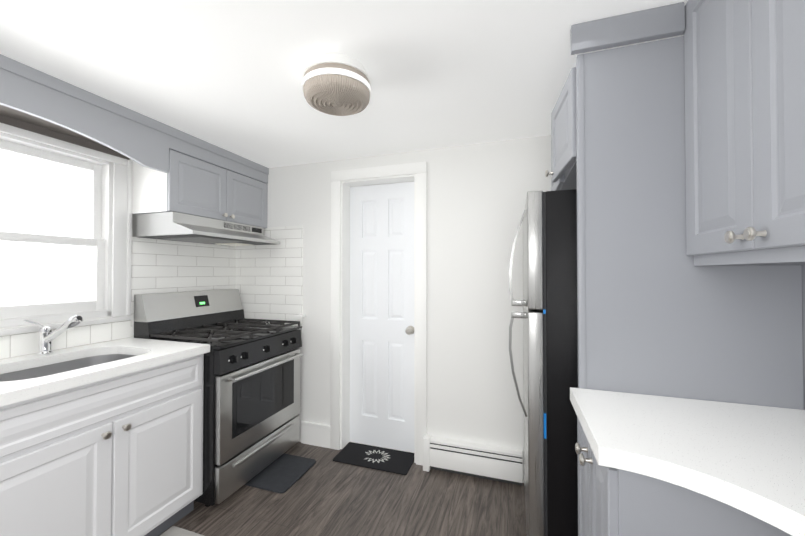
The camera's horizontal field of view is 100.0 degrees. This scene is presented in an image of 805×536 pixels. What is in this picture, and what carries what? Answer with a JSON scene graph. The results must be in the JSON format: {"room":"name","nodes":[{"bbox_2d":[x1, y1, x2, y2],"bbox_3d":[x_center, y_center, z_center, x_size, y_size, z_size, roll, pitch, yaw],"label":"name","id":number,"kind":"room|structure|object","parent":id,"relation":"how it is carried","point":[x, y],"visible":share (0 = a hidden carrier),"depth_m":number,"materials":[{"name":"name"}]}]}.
{"room":"kitchen","nodes":[
{"label":"kitchen","id":0,"kind":"room"},
{"bbox_2d":[0,159,235,359],"bbox_3d":[-2.098,0.249,0.991,0.128,2.190,4.000,0,-1,18],"label":"wall","id":1,"kind":"structure","parent":0,"point":[161,266],"depth_m":2.22,"materials":[{"name":"white tile"}]},
{"bbox_2d":[0,123,132,335],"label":"window","id":2,"kind":"structure","parent":1,"relation":"in","point":[110,239],"depth_m":1.94,"materials":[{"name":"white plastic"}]},
{"bbox_2d":[131,149,266,228],"bbox_3d":[-1.377,-0.511,2.426,0.360,0.368,0.835,0,-1,18],"label":"upper cabinet","id":3,"kind":"object","parent":1,"relation":"attached to","point":[186,184],"visible":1,"depth_m":2.17,"materials":[{"name":"grey wood"}]},
{"bbox_2d":[132,212,279,245],"bbox_3d":[-1.317,-0.254,2.374,0.502,0.145,0.760,0,-1,18],"label":"range hood","id":4,"kind":"object","parent":3,"relation":"attached to","point":[175,226],"visible":1,"depth_m":2.11,"materials":[{"name":"silver metal"}]},
{"bbox_2d":[159,442,526,535],"bbox_3d":[-0.597,1.367,0.480,3.290,0.060,4.240,0,-1,18],"label":"floor","id":5,"kind":"structure","parent":0,"point":[325,494],"depth_m":1.92,"materials":[{"name":"wood"}]},
{"bbox_2d":[0,351,209,535],"bbox_3d":[-1.525,0.907,1.533,0.608,0.888,0.923,0,-1,18],"label":"base cabinet","id":6,"kind":"object","parent":5,"relation":"on","point":[102,439],"depth_m":1.42,"materials":[{"name":"white wood"}]},
{"bbox_2d":[0,338,209,406],"bbox_3d":[-1.663,0.434,1.078,0.635,0.042,1.884,0,-1,18],"label":"countertop","id":7,"kind":"structure","parent":6,"relation":"on","point":[146,353],"depth_m":1.53,"materials":[{"name":"white stone"}]},
{"bbox_2d":[24,315,82,354],"bbox_3d":[-1.677,0.324,1.625,0.211,0.191,0.135,0,-1,18],"label":"faucet","id":8,"kind":"object","parent":7,"relation":"on","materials":[{"name":"silver metal"}]},
{"bbox_2d":[0,351,131,378],"bbox_3d":[-1.508,0.539,1.529,0.412,0.180,0.572,0,-1,18],"label":"sink","id":9,"kind":"object","parent":7,"relation":"in","point":[81,360],"depth_m":1.65,"materials":[{"name":"grey metal"}]},
{"bbox_2d":[160,526,203,535],"bbox_3d":[-1.150,1.343,1.327,0.360,0.009,0.800,0,-1,18],"label":"area rug","id":10,"kind":"object","parent":5,"relation":"on","point":[174,531],"visible":1,"depth_m":1.71,"materials":[{"name":"fabric"}]},
{"bbox_2d":[134,289,302,506],"bbox_3d":[-1.185,0.764,2.317,0.728,1.195,0.760,0,-1,18],"label":"stove","id":11,"kind":"object","parent":5,"relation":"on","point":[251,400],"visible":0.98,"depth_m":2.12,"materials":[{"name":"silver metal"}]},
{"bbox_2d":[244,453,315,493],"bbox_3d":[-0.869,1.354,2.271,0.450,0.011,0.370,0,-1,18],"label":"area rug","id":12,"kind":"object","parent":5,"relation":"on","point":[283,473],"visible":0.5,"depth_m":2.22,"materials":[{"name":"grey fabric"}]},
{"bbox_2d":[333,442,413,474],"bbox_3d":[-0.194,1.359,2.428,0.550,0.006,0.270,0,-1,18],"label":"door mat","id":13,"kind":"object","parent":5,"relation":"on","point":[379,458],"visible":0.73,"depth_m":2.40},
{"bbox_2d":[509,189,577,535],"bbox_3d":[0.941,0.519,1.648,0.796,1.667,0.763,0,-1,18],"label":"fridge","id":14,"kind":"object","parent":5,"relation":"on","point":[548,303],"visible":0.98,"depth_m":1.37,"materials":[{"name":"black"}]},
{"bbox_2d":[573,407,625,535],"bbox_3d":[0.820,0.898,0.872,0.595,0.888,0.411,0,-1,18],"label":"base cabinet","id":15,"kind":"object","parent":5,"relation":"on","point":[597,516],"depth_m":0.94,"materials":[{"name":"grey paint"}]},
{"bbox_2d":[570,387,804,535],"bbox_3d":[0.570,0.422,0.158,0.617,0.042,1.936,0,-1,18],"label":"countertop","id":16,"kind":"structure","parent":15,"relation":"on","point":[669,466],"depth_m":0.75,"materials":[{"name":"white stone"}]},
{"bbox_2d":[570,2,803,409],"bbox_3d":[0.880,0.252,1.083,0.607,2.187,0.050,0,-1,18],"label":"panel","id":17,"kind":"object","parent":5,"relation":"on","point":[659,313],"visible":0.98,"depth_m":1.10,"materials":[{"name":"grey paint"}]},
{"bbox_2d":[0,0,687,167],"bbox_3d":[-0.597,-0.882,0.510,3.290,0.060,4.240,0,-1,18],"label":"ceiling","id":18,"kind":"structure","parent":0,"point":[226,74],"depth_m":1.38,"materials":[{"name":"white paint"}]},
{"bbox_2d":[0,54,268,183],"bbox_3d":[-1.884,-0.708,0.932,0.336,0.273,3.996,0,-1,18],"label":"valance","id":19,"kind":"structure","parent":18,"relation":"attached to","point":[36,101],"depth_m":1.68,"materials":[{"name":"grey wood"}]},
{"bbox_2d":[302,53,370,115],"bbox_3d":[-0.278,-0.764,1.437,0.288,0.149,0.288,0,-1,18],"label":"ceiling light","id":20,"kind":"object","parent":18,"relation":"attached to","point":[336,84],"visible":1,"depth_m":1.34,"materials":[{"name":"white metal"}]},
{"bbox_2d":[350,441,413,452],"bbox_3d":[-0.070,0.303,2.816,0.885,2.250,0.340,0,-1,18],"label":"threshold","id":21,"kind":"structure","parent":0,"point":[382,447],"depth_m":2.65,"materials":[{"name":"white paint"}]},
{"bbox_2d":[236,135,550,482],"bbox_3d":[0.051,0.268,2.456,3.290,2.190,0.270,0,-1,18],"label":"wall","id":22,"kind":"structure","parent":0,"point":[476,196],"depth_m":2.30,"materials":[{"name":"white paint"}]},
{"bbox_2d":[330,161,426,465],"bbox_3d":[-0.157,0.313,2.551,0.749,2.102,0.216,0,-1,18],"label":"door","id":23,"kind":"structure","parent":22,"relation":"in","point":[378,374],"depth_m":2.56,"materials":[{"name":"white wood"}]},
{"bbox_2d":[423,434,522,485],"bbox_3d":[0.446,1.252,2.204,0.632,0.215,0.072,0,-1,18],"label":"baseboard heater","id":24,"kind":"object","parent":22,"relation":"attached to","point":[494,463],"visible":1,"depth_m":2.18,"materials":[{"name":"white metal"}]},
{"bbox_2d":[801,265,804,409],"bbox_3d":[0.908,0.236,-0.002,0.120,2.190,4.000,0,-1,18],"label":"wall","id":25,"kind":"structure","parent":0,"point":[803,299],"depth_m":0.99,"materials":[{"name":"grey paint"}]},
{"bbox_2d":[545,67,576,190],"bbox_3d":[0.975,-0.556,1.471,0.663,0.328,0.721,0,-1,18],"label":"upper cabinet","id":26,"kind":"object","parent":25,"relation":"attached to","point":[563,173],"visible":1,"depth_m":1.36,"materials":[{"name":"grey paint"}]},
{"bbox_2d":[684,0,804,265],"bbox_3d":[0.934,-0.428,0.732,0.280,0.834,0.638,0,-1,18],"label":"upper cabinet","id":27,"kind":"object","parent":25,"relation":"attached to","point":[744,66],"visible":1,"depth_m":0.77,"materials":[{"name":"grey paint"}]}
]}

